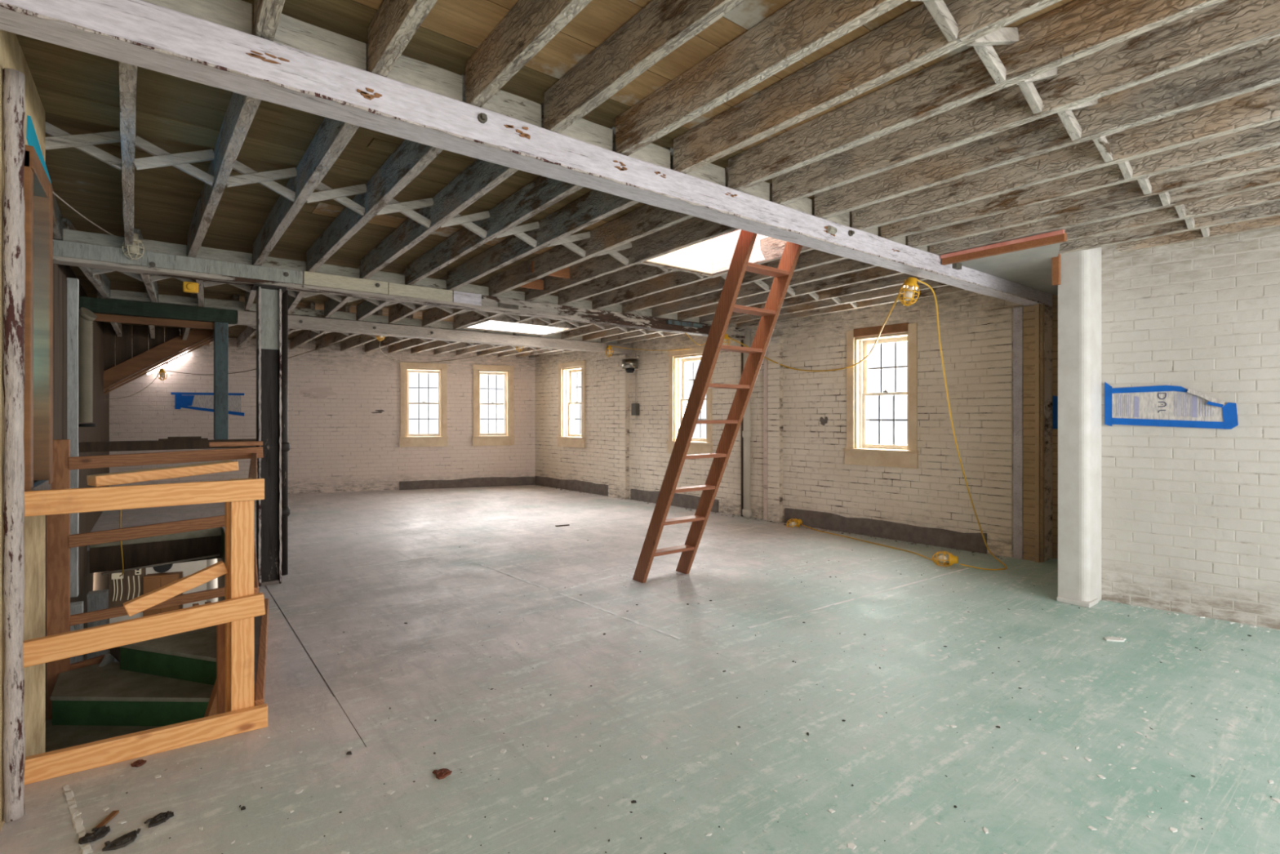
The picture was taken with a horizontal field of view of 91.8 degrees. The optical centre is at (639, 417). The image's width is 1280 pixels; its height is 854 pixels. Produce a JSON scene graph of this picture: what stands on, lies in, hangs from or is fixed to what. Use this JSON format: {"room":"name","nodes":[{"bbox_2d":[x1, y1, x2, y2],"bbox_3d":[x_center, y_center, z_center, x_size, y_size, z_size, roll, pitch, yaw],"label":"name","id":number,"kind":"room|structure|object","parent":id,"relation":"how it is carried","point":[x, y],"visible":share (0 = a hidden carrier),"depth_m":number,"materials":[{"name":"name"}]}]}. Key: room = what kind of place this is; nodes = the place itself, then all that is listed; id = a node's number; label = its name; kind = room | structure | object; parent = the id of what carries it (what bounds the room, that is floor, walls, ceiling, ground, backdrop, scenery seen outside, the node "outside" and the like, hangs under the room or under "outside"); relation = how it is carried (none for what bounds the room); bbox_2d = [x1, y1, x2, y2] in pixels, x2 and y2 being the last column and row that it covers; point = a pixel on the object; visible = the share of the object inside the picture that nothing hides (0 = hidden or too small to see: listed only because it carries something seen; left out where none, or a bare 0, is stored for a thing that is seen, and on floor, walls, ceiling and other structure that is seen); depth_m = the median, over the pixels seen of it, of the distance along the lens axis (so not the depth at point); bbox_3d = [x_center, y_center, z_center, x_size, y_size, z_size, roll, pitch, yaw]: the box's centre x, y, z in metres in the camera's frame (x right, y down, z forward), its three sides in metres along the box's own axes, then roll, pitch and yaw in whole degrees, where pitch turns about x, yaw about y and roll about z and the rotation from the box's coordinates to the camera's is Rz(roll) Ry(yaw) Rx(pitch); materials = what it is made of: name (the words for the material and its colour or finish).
{"room":"building under renovation","nodes":[
{"label":"building under renovation","id":0,"kind":"room"},
{"bbox_2d":[0,29,45,831],"bbox_3d":[-1.147,0.575,0.642,0.170,4.050,5.620,0,0,-38],"label":"wall","id":1,"kind":"structure","parent":0,"point":[11,55],"depth_m":2.54,"materials":[{"name":"paint"}]},
{"bbox_2d":[2,67,25,822],"bbox_3d":[-2.165,0.093,2.144,0.056,2.574,0.056,0,0,-38],"label":"post","id":2,"kind":"object","parent":1,"relation":"attached to","point":[13,81],"visible":1,"depth_m":2.12,"materials":[{"name":"white wood"}]},
{"bbox_2d":[26,115,51,183],"bbox_3d":[-2.614,-1.115,2.700,0.025,0.230,0.470,0,0,-38],"label":"scrap","id":3,"kind":"object","parent":1,"relation":"attached to","point":[31,136],"visible":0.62,"depth_m":2.59,"materials":[{"name":"blue paint"}]},
{"bbox_2d":[23,144,268,784],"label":"wooden railing","id":4,"kind":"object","parent":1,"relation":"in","point":[37,188],"depth_m":2.68,"materials":[{"name":"brown wood"}]},
{"bbox_2d":[86,460,239,486],"bbox_3d":[-2.162,0.249,2.841,0.113,0.077,0.550,0,0,33],"label":"loose timber","id":5,"kind":"object","parent":4,"relation":"on","point":[172,472],"visible":1,"depth_m":2.78,"materials":[{"name":"brown wood"}]},
{"bbox_2d":[122,560,227,616],"bbox_3d":[-2.016,0.739,2.704,0.043,0.170,0.367,0,0,43],"label":"loose timber","id":6,"kind":"object","parent":4,"relation":"attached to","point":[140,603],"visible":1,"depth_m":2.68,"materials":[{"name":"brown wood"}]},
{"bbox_2d":[45,263,109,719],"bbox_3d":[-6.322,1.475,6.868,0.296,5.850,10.600,0,0,-38],"label":"wall","id":7,"kind":"structure","parent":0,"point":[87,581],"depth_m":6.96,"materials":[{"name":"grey paint"}]},
{"bbox_2d":[66,277,79,597],"bbox_3d":[-5.081,0.177,5.552,0.080,2.845,0.086,0,0,-38],"label":"post","id":8,"kind":"object","parent":7,"relation":"attached to","point":[73,284],"visible":0.7,"depth_m":5.53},
{"bbox_2d":[78,306,97,426],"bbox_3d":[-5.545,-0.506,6.201,0.172,1.192,0.170,0,0,-38],"label":"pipe","id":9,"kind":"object","parent":7,"relation":"hanging from","point":[86,317],"visible":0.84,"depth_m":6.16,"materials":[{"name":"black metal"}]},
{"bbox_2d":[103,373,159,399],"bbox_3d":[-8.185,-0.519,9.864,0.192,0.528,1.177,0,0,2],"label":"power cord","id":10,"kind":"object","parent":7,"relation":"attached to","point":[158,373],"visible":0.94,"depth_m":10.17,"materials":[{"name":"rubber"}]},
{"bbox_2d":[78,438,256,452],"bbox_3d":[-5.128,0.299,6.856,1.630,0.104,0.126,0,0,-38],"label":"crossbar","id":11,"kind":"object","parent":7,"relation":"attached to","point":[111,446],"visible":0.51,"depth_m":6.67,"materials":[{"name":"brown wood"}]},
{"bbox_2d":[158,438,208,440],"bbox_3d":[-5.052,0.239,6.863,0.440,0.022,0.071,0,0,-38],"label":"wood offcut","id":12,"kind":"object","parent":11,"relation":"on","point":[160,439],"visible":1,"depth_m":6.81,"materials":[{"name":"black wood"}]},
{"bbox_2d":[167,436,201,438],"bbox_3d":[-5.047,0.219,6.873,0.300,0.020,0.051,0,0,-36],"label":"wood offcut","id":13,"kind":"object","parent":12,"relation":"on","point":[167,437],"visible":1,"depth_m":6.85,"materials":[{"name":"black wood"}]},
{"bbox_2d":[213,321,228,439],"bbox_3d":[-4.814,-0.420,7.123,0.130,1.340,0.140,0,0,-38],"label":"post","id":14,"kind":"object","parent":11,"relation":"on","point":[220,330],"visible":0.99,"depth_m":7.06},
{"bbox_2d":[206,557,225,602],"bbox_3d":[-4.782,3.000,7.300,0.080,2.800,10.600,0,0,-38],"label":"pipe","id":15,"kind":"structure","parent":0,"point":[219,582],"depth_m":9.10,"materials":[{"name":"metal"}]},
{"bbox_2d":[109,333,535,623],"bbox_3d":[-6.058,1.485,11.675,8.153,5.830,0.308,0,0,-21],"label":"wall","id":16,"kind":"structure","parent":0,"point":[344,407],"depth_m":11.65,"materials":[{"name":"brick"}]},
{"bbox_2d":[108,568,146,608],"bbox_3d":[-8.756,2.850,10.427,0.700,0.800,0.104,0,0,-21],"label":"board","id":17,"kind":"object","parent":16,"relation":"attached to","point":[128,586],"visible":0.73,"depth_m":10.45,"materials":[{"name":"brown wood"}]},
{"bbox_2d":[152,563,173,573],"bbox_3d":[-8.182,2.520,10.633,0.250,0.250,0.110,0,0,-21],"label":"duct opening","id":18,"kind":"object","parent":16,"relation":"attached to","point":[162,568],"visible":0.47,"depth_m":10.59,"materials":[{"name":"black metal"}]},
{"bbox_2d":[146,350,188,374],"bbox_3d":[-8.101,-0.965,10.646,0.624,0.482,0.095,0,0,-38],"label":"lamp","id":19,"kind":"object","parent":16,"relation":"attached to","point":[150,372],"visible":0.39,"depth_m":10.56,"materials":[{"name":"white"}]},
{"bbox_2d":[170,392,244,416],"bbox_3d":[-7.597,-0.235,10.909,1.090,0.410,0.008,0,0,-21],"label":"plastic sheet","id":20,"kind":"object","parent":16,"relation":"attached to","point":[196,401],"visible":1,"depth_m":10.88,"materials":[{"name":"blue plastic"}]},
{"bbox_2d":[399,362,448,447],"bbox_3d":[-4.302,-0.254,12.331,0.909,1.643,0.400,0,0,-21],"label":"window","id":21,"kind":"structure","parent":16,"relation":"in","point":[406,439],"depth_m":12.26,"materials":[{"name":"beige paint"}]},
{"bbox_2d":[399,476,534,489],"bbox_3d":[-3.447,1.305,12.515,2.630,0.190,0.052,0,0,-21],"label":"baseboard","id":22,"kind":"structure","parent":16,"relation":"attached to","point":[495,481],"depth_m":12.48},
{"bbox_2d":[471,364,515,445],"bbox_3d":[-3.047,-0.254,12.813,0.850,1.643,0.400,0,0,-21],"label":"window","id":23,"kind":"structure","parent":16,"relation":"in","point":[506,438],"depth_m":12.76,"materials":[{"name":"beige paint"}]},
{"bbox_2d":[608,354,629,499],"bbox_3d":[-0.368,0.155,10.857,0.116,2.490,0.476,0,0,-41],"label":"pillar","id":24,"kind":"structure","parent":0,"point":[618,377],"depth_m":10.78,"materials":[{"name":"white brick"}]},
{"bbox_2d":[0,484,1279,853],"bbox_3d":[-1.799,1.607,6.825,9.100,0.426,16.200,0,0,-38],"label":"floor","id":25,"kind":"structure","parent":0,"point":[308,682],"depth_m":3.07,"materials":[{"name":"paint"}]},
{"bbox_2d":[78,825,110,844],"bbox_3d":[-1.823,1.391,2.072,0.060,0.017,0.081,0,0,33],"label":"clump","id":26,"kind":"object","parent":25,"relation":"on","point":[100,832],"visible":1,"depth_m":2.07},
{"bbox_2d":[94,809,119,827],"bbox_3d":[-1.847,1.394,2.149,0.019,0.010,0.092,0,0,-8],"label":"wood splinter","id":27,"kind":"object","parent":25,"relation":"on","point":[113,813],"visible":1,"depth_m":2.15,"materials":[{"name":"brown wood"}]},
{"bbox_2d":[119,509,124,576],"bbox_3d":[-6.036,1.332,7.214,0.043,1.066,0.212,0,0,-38],"label":"power cord","id":28,"kind":"object","parent":25,"relation":"hanging from","point":[120,509],"visible":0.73,"depth_m":7.21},
{"bbox_2d":[102,828,141,851],"bbox_3d":[-1.708,1.391,2.045,0.098,0.017,0.070,0,0,-38],"label":"clump","id":29,"kind":"object","parent":25,"relation":"on","point":[124,840],"visible":1,"depth_m":2.03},
{"bbox_2d":[45,625,216,751],"bbox_3d":[-2.941,2.160,3.777,1.275,1.140,2.575,0,0,-38],"label":"staircase","id":30,"kind":"structure","parent":25,"relation":"attached to","point":[170,679],"depth_m":4.06,"materials":[{"name":"green paint"}]},
{"bbox_2d":[45,439,263,719],"bbox_3d":[-3.670,1.167,4.757,1.333,2.025,0.156,0,0,-38],"label":"stair railing","id":31,"kind":"object","parent":30,"relation":"attached to","point":[59,540],"visible":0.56,"depth_m":4.48,"materials":[{"name":"brown wood"}]},
{"bbox_2d":[130,759,146,767],"bbox_3d":[-2.026,1.392,2.504,0.044,0.016,0.048,0,0,3],"label":"dry leaf","id":32,"kind":"object","parent":25,"relation":"on","point":[139,762],"visible":1,"depth_m":2.50,"materials":[{"name":"brown plant"}]},
{"bbox_2d":[143,810,173,827],"bbox_3d":[-1.674,1.392,2.158,0.082,0.016,0.064,0,0,-38],"label":"clump","id":33,"kind":"object","parent":25,"relation":"on","point":[162,817],"visible":1,"depth_m":2.15,"materials":[{"name":"black"}]},
{"bbox_2d":[101,554,219,574],"bbox_3d":[-5.851,1.795,7.611,1.152,0.094,0.024,0,0,-38],"label":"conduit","id":34,"kind":"object","parent":25,"relation":"attached to","point":[215,555],"visible":1,"depth_m":7.58,"materials":[{"name":"black metal"}]},
{"bbox_2d":[250,284,287,586],"bbox_3d":[-3.151,0.148,5.262,0.240,2.503,0.220,0,0,-38],"label":"column","id":35,"kind":"structure","parent":25,"relation":"on","point":[268,298],"depth_m":5.24,"materials":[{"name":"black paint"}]},
{"bbox_2d":[53,239,750,340],"bbox_3d":[-1.330,-1.175,6.561,7.240,0.147,0.217,0,0,-38],"label":"beam","id":36,"kind":"structure","parent":35,"relation":"on","point":[64,252],"depth_m":5.46,"materials":[{"name":"white paint"}]},
{"bbox_2d":[182,281,198,293],"bbox_3d":[-3.598,-1.045,4.966,0.100,0.080,0.080,0,0,-38],"label":"socket","id":37,"kind":"object","parent":36,"relation":"attached to","point":[188,286],"visible":1,"depth_m":4.94,"materials":[{"name":"yellow plastic"}]},
{"bbox_2d":[684,332,729,345],"bbox_3d":[0.896,-1.028,8.148,0.234,0.215,0.794,0,0,40],"label":"work lamp","id":38,"kind":"object","parent":36,"relation":"hanging from","point":[725,342],"depth_m":8.32,"materials":[{"name":"yellow plastic"}]},
{"bbox_2d":[724,333,729,339],"bbox_3d":[1.152,-1.096,8.354,0.114,0.068,0.114,0,10,-38],"label":"socket","id":39,"kind":"object","parent":38,"relation":"attached to","point":[726,336],"depth_m":8.32,"materials":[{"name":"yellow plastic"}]},
{"bbox_2d":[281,289,290,575],"bbox_3d":[-3.184,0.080,5.539,0.103,2.640,0.103,0,0,-38],"label":"drain pipe","id":40,"kind":"object","parent":25,"relation":"on","point":[286,446],"visible":0.6,"depth_m":5.51,"materials":[{"name":"black metal"}]},
{"bbox_2d":[432,768,452,779],"bbox_3d":[-0.776,1.392,2.438,0.063,0.016,0.066,0,0,-38],"label":"dry leaf","id":41,"kind":"object","parent":25,"relation":"on","point":[442,773],"visible":1,"depth_m":2.43,"materials":[{"name":"brown plant"}]},
{"bbox_2d":[555,524,569,526],"bbox_3d":[-1.001,1.392,8.016,0.183,0.014,0.031,0,0,-28],"label":"wood splinter","id":42,"kind":"object","parent":25,"relation":"on","point":[566,524],"visible":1,"depth_m":7.99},
{"bbox_2d":[25,497,1279,853],"bbox_3d":[-1.036,1.399,5.936,6.384,0.002,11.286,0,0,-38],"label":"flakes","id":43,"kind":"object","parent":25,"relation":"on","point":[851,845],"visible":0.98,"depth_m":2.82,"materials":[{"name":"paint"}]},
{"bbox_2d":[105,501,1271,853],"bbox_3d":[-1.037,1.397,5.947,6.297,0.006,11.252,0,0,-38],"label":"crumbs","id":44,"kind":"object","parent":25,"relation":"on","point":[243,807],"visible":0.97,"depth_m":2.87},
{"bbox_2d":[632,229,802,582],"bbox_3d":[0.611,-0.085,4.924,0.533,2.970,1.529,0,0,-38],"label":"ladder","id":45,"kind":"object","parent":25,"relation":"on","point":[740,264],"visible":0.85,"depth_m":4.87,"materials":[{"name":"red wood"}]},
{"bbox_2d":[535,484,1004,559],"bbox_3d":[0.708,1.393,9.518,0.197,0.012,8.876,0,0,-41],"label":"rubble","id":46,"kind":"object","parent":25,"relation":"on","point":[536,485],"visible":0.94,"depth_m":7.92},
{"bbox_2d":[786,518,802,528],"bbox_3d":[1.977,1.365,7.951,0.214,0.143,0.145,0,0,-8],"label":"work lamp","id":47,"kind":"object","parent":25,"relation":"on","point":[797,522],"visible":0.85,"depth_m":7.93,"materials":[{"name":"yellow plastic"}]},
{"bbox_2d":[793,518,802,526],"bbox_3d":[2.039,1.343,7.973,0.068,0.114,0.114,-16,5,-17],"label":"socket","id":48,"kind":"object","parent":47,"relation":"attached to","point":[798,522],"depth_m":7.94,"materials":[{"name":"yellow plastic"}]},
{"bbox_2d":[801,524,953,564],"bbox_3d":[2.557,1.382,6.913,0.118,0.037,2.281,0,0,-22],"label":"power cord","id":49,"kind":"object","parent":25,"relation":"on","point":[802,524],"visible":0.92,"depth_m":6.84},
{"bbox_2d":[932,551,958,566],"bbox_3d":[2.892,1.338,5.878,0.220,0.150,0.152,0,0,33],"label":"work lamp","id":50,"kind":"object","parent":25,"relation":"on","point":[952,559],"visible":1,"depth_m":5.85,"materials":[{"name":"yellow plastic"}]},
{"bbox_2d":[948,552,958,565],"bbox_3d":[2.954,1.335,5.839,0.071,0.119,0.119,-2,-1,32],"label":"socket","id":51,"kind":"object","parent":50,"relation":"attached to","point":[953,559],"depth_m":5.81,"materials":[{"name":"yellow plastic"}]},
{"bbox_2d":[1103,635,1125,641],"bbox_3d":[2.999,1.393,3.912,0.132,0.014,0.073,0,0,13],"label":"chip","id":52,"kind":"object","parent":25,"relation":"on","point":[1107,638],"visible":1,"depth_m":3.90,"materials":[{"name":"white paint"}]},
{"bbox_2d":[1100,600,1279,631],"bbox_3d":[4.247,1.396,3.962,2.200,0.007,0.137,0,0,45],"label":"flakes","id":53,"kind":"object","parent":25,"relation":"on","point":[1252,626],"visible":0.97,"depth_m":4.31,"materials":[{"name":"paint"}]},
{"bbox_2d":[15,0,1279,357],"bbox_3d":[-1.482,-1.397,7.069,8.700,0.306,16.400,0,0,-38],"label":"ceiling","id":54,"kind":"structure","parent":0,"point":[939,127],"depth_m":3.03,"materials":[{"name":"grey wood"}]},
{"bbox_2d":[53,191,124,239],"bbox_3d":[-3.521,-1.305,3.910,0.062,0.037,1.329,0,0,-22],"label":"power cord","id":55,"kind":"object","parent":54,"relation":"attached to","point":[56,195],"visible":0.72,"depth_m":3.97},
{"bbox_2d":[121,233,144,259],"bbox_3d":[-3.710,-1.252,4.539,0.129,0.186,0.128,0,0,-38],"label":"work lamp","id":56,"kind":"object","parent":54,"relation":"hanging from","point":[135,249],"visible":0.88,"depth_m":4.52,"materials":[{"name":"beige metal"}]},
{"bbox_2d":[133,233,142,244],"bbox_3d":[-3.710,-1.315,4.539,0.101,0.061,0.101,0,0,-38],"label":"socket","id":57,"kind":"object","parent":56,"relation":"attached to","point":[135,237],"depth_m":4.53,"materials":[{"name":"beige plastic"}]},
{"bbox_2d":[78,296,236,329],"bbox_3d":[-5.241,-1.127,6.793,1.375,0.232,0.166,0,0,-38],"label":"beam","id":58,"kind":"structure","parent":54,"relation":"attached to","point":[109,310],"depth_m":6.72,"materials":[{"name":"wood"}]},
{"bbox_2d":[103,323,231,394],"bbox_3d":[-7.554,-1.020,9.856,2.000,1.689,0.115,0,0,-38],"label":"stair","id":59,"kind":"structure","parent":54,"relation":"attached to","point":[135,349],"depth_m":9.67,"materials":[{"name":"brown wood"}]},
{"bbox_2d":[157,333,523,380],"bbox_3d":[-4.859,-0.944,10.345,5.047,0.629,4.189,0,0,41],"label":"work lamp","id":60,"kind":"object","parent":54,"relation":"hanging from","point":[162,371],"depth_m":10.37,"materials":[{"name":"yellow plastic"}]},
{"bbox_2d":[235,310,632,354],"bbox_3d":[-2.422,-1.168,8.955,5.720,0.151,0.193,0,0,-38],"label":"beam","id":61,"kind":"structure","parent":54,"relation":"attached to","point":[243,317],"depth_m":8.53,"materials":[{"name":"grey paint"}]},
{"bbox_2d":[605,345,690,356],"bbox_3d":[0.132,-1.107,9.930,1.606,0.195,0.386,0,0,41],"label":"work lamp","id":62,"kind":"object","parent":61,"relation":"hanging from","point":[609,347],"depth_m":10.26,"materials":[{"name":"yellow plastic"}]},
{"bbox_2d":[464,318,555,334],"bbox_3d":[-1.689,-1.530,8.710,1.260,0.540,0.850,0,0,-38],"label":"roof light","id":63,"kind":"object","parent":54,"relation":"attached to","point":[486,324],"visible":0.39,"depth_m":9.08,"materials":[{"name":"white glass"}]},
{"bbox_2d":[0,0,1052,306],"bbox_3d":[1.034,-1.173,3.862,7.600,0.150,0.200,0,0,-38],"label":"beam","id":64,"kind":"structure","parent":54,"relation":"attached to","point":[141,33],"depth_m":2.35,"materials":[{"name":"white paint"}]},
{"bbox_2d":[898,277,1007,569],"bbox_3d":[2.736,0.148,5.406,0.643,2.511,1.702,0,0,39],"label":"work lamp","id":65,"kind":"object","parent":64,"relation":"hanging from","point":[911,284],"depth_m":5.05,"materials":[{"name":"yellow plastic"}]},
{"bbox_2d":[902,277,919,289],"bbox_3d":[2.145,-1.065,4.900,0.119,0.071,0.119,13,0,-37],"label":"socket","id":66,"kind":"object","parent":65,"relation":"attached to","point":[911,283],"depth_m":4.87,"materials":[{"name":"yellow plastic"}]},
{"bbox_2d":[645,228,767,274],"bbox_3d":[0.656,-1.600,4.785,0.790,0.680,1.090,0,0,-38],"label":"roof hatch","id":67,"kind":"object","parent":54,"relation":"attached to","point":[713,255],"visible":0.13,"depth_m":5.28,"materials":[{"name":"white"}]},
{"bbox_2d":[767,336,782,522],"bbox_3d":[1.830,0.155,8.368,0.096,2.490,0.196,0,0,-41],"label":"pillar","id":68,"kind":"structure","parent":0,"point":[775,348],"depth_m":8.31,"materials":[{"name":"white brick"}]},
{"bbox_2d":[534,290,1052,560],"bbox_3d":[0.972,-0.014,9.609,0.308,2.832,9.283,0,0,-41],"label":"wall","id":69,"kind":"structure","parent":0,"point":[816,477],"depth_m":7.79,"materials":[{"name":"white brick"}]},
{"bbox_2d":[555,360,586,448],"bbox_3d":[-1.211,-0.254,12.072,0.400,1.643,0.903,0,0,-41],"label":"window","id":70,"kind":"structure","parent":69,"relation":"in","point":[567,437],"depth_m":12.23,"materials":[{"name":"beige paint"}]},
{"bbox_2d":[618,355,639,420],"bbox_3d":[-0.192,-0.490,10.456,0.389,1.060,0.281,0,0,12],"label":"bell","id":71,"kind":"object","parent":69,"relation":"attached to","point":[629,365],"visible":1,"depth_m":10.43,"materials":[{"name":"metal"}]},
{"bbox_2d":[666,346,713,454],"bbox_3d":[0.878,-0.254,9.692,0.400,1.643,0.950,0,0,-41],"label":"window","id":72,"kind":"structure","parent":69,"relation":"in","point":[678,380],"depth_m":9.87,"materials":[{"name":"beige paint"}]},
{"bbox_2d":[741,340,743,516],"bbox_3d":[1.461,0.150,8.800,0.033,2.500,0.053,0,0,-41],"label":"board","id":73,"kind":"object","parent":69,"relation":"attached to","point":[742,341],"visible":0.54,"depth_m":8.79,"materials":[{"name":"wood"}]},
{"bbox_2d":[742,329,751,518],"bbox_3d":[1.500,0.090,8.688,0.128,2.620,0.128,0,0,-41],"label":"drain pipe","id":74,"kind":"object","parent":69,"relation":"attached to","point":[746,433],"visible":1,"depth_m":8.64,"materials":[{"name":"grey metal"}]},
{"bbox_2d":[534,475,986,553],"bbox_3d":[0.700,1.295,9.690,0.052,0.210,8.740,0,0,-41],"label":"baseboard","id":75,"kind":"structure","parent":69,"relation":"attached to","point":[940,537],"depth_m":7.57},
{"bbox_2d":[763,346,768,520],"bbox_3d":[1.731,0.160,8.478,0.053,2.480,0.073,0,0,-41],"label":"board","id":76,"kind":"object","parent":69,"relation":"attached to","point":[765,360],"visible":0.8,"depth_m":8.46,"materials":[{"name":"wood"}]},
{"bbox_2d":[728,279,906,371],"bbox_3d":[2.146,-0.847,6.792,1.077,0.522,3.603,0,0,-15],"label":"power cord","id":77,"kind":"object","parent":69,"relation":"hanging from","point":[905,281],"visible":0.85,"depth_m":7.20,"materials":[{"name":"yellow rubber"}]},
{"bbox_2d":[843,322,919,468],"bbox_3d":[2.926,-0.254,7.359,0.400,1.643,0.900,0,0,-41],"label":"window","id":78,"kind":"structure","parent":69,"relation":"in","point":[858,451],"depth_m":7.41,"materials":[{"name":"beige paint"}]},
{"bbox_2d":[1013,306,1023,559],"bbox_3d":[3.767,0.150,6.174,0.039,2.500,0.088,0,0,-41],"label":"board","id":79,"kind":"object","parent":69,"relation":"attached to","point":[1018,312],"visible":1,"depth_m":6.16,"materials":[{"name":"white paint"}]},
{"bbox_2d":[986,307,1013,557],"bbox_3d":[3.665,0.150,6.307,0.056,2.500,0.236,0,0,-41],"label":"pillar","id":80,"kind":"structure","parent":0,"point":[1000,322],"depth_m":6.29,"materials":[{"name":"white brick"}]},
{"bbox_2d":[1022,304,1044,562],"bbox_3d":[3.860,0.150,6.082,0.061,2.500,0.171,0,0,-41],"label":"door frame","id":81,"kind":"structure","parent":0,"point":[1028,314],"depth_m":6.07,"materials":[{"name":"brown wood"}]},
{"bbox_2d":[1035,303,1040,562],"bbox_3d":[4.061,0.080,6.176,0.540,2.640,0.035,0,0,-38],"label":"wall","id":82,"kind":"structure","parent":0,"point":[1037,309],"depth_m":6.01,"materials":[{"name":"beige paint"}]},
{"bbox_2d":[940,229,1066,295],"bbox_3d":[3.546,-1.127,5.199,2.530,0.235,0.830,0,0,-38],"label":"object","id":83,"kind":"structure","parent":82,"relation":"attached to","point":[1033,262],"depth_m":4.72,"materials":[{"name":"white paint"}]},
{"bbox_2d":[1052,294,1057,558],"bbox_3d":[4.416,0.081,5.991,0.205,2.644,0.723,0,0,-38],"label":"wall","id":84,"kind":"structure","parent":0,"point":[1055,298],"depth_m":6.18,"materials":[{"name":"beige paint"}]},
{"bbox_2d":[1053,395,1057,428],"bbox_3d":[4.239,-0.055,6.006,0.007,0.330,0.420,0,0,-38],"label":"plastic sheet","id":85,"kind":"object","parent":84,"relation":"attached to","point":[1055,397],"visible":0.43,"depth_m":6.15,"materials":[{"name":"blue plastic"}]},
{"bbox_2d":[1056,247,1101,607],"bbox_3d":[3.374,0.000,4.747,0.335,2.800,0.215,0,0,-38],"label":"pillar","id":86,"kind":"structure","parent":0,"point":[1079,290],"depth_m":4.66,"materials":[{"name":"white paint"}]},
{"bbox_2d":[1101,226,1279,629],"bbox_3d":[5.149,-0.017,4.090,3.303,2.838,1.304,0,0,45],"label":"wall","id":87,"kind":"structure","parent":0,"point":[1190,517],"depth_m":4.39,"materials":[{"name":"white brick"}]},
{"bbox_2d":[1104,382,1238,429],"bbox_3d":[3.805,-0.099,4.473,0.735,0.353,0.037,0,0,45],"label":"plastic sheet","id":88,"kind":"object","parent":87,"relation":"attached to","point":[1168,406],"visible":1,"depth_m":4.49,"materials":[{"name":"blue plastic"}]},
{"bbox_2d":[1115,393,1211,416],"bbox_3d":[3.792,-0.092,4.506,0.529,0.165,0.002,0,0,45],"label":"print","id":89,"kind":"object","parent":88,"relation":"on","point":[1175,393],"depth_m":4.44},
{"bbox_3d":[-3.267,4.450,8.724,9.100,0.100,11.200,0,0,-38],"label":"floor","id":90,"kind":"structure","parent":0,"visible":0},
{"bbox_2d":[70,600,83,663],"bbox_3d":[-4.878,3.000,5.330,0.136,2.800,0.136,0,0,-38],"label":"post","id":91,"kind":"object","parent":90,"relation":"on","point":[76,607],"visible":0.18,"depth_m":5.30,"materials":[{"name":"grey metal"}]},
{"bbox_2d":[86,589,108,659],"bbox_3d":[-5.670,3.110,6.487,0.167,2.580,0.168,0,0,-38],"label":"post","id":92,"kind":"object","parent":90,"relation":"on","point":[96,599],"visible":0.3,"depth_m":6.43,"materials":[{"name":"grey metal"}]},
{"bbox_2d":[142,571,182,616],"bbox_3d":[-8.120,3.520,10.557,0.500,1.720,0.215,0,0,-21],"label":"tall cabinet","id":93,"kind":"object","parent":90,"relation":"on","point":[151,582],"visible":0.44,"depth_m":10.46,"materials":[{"name":"brown wood"}]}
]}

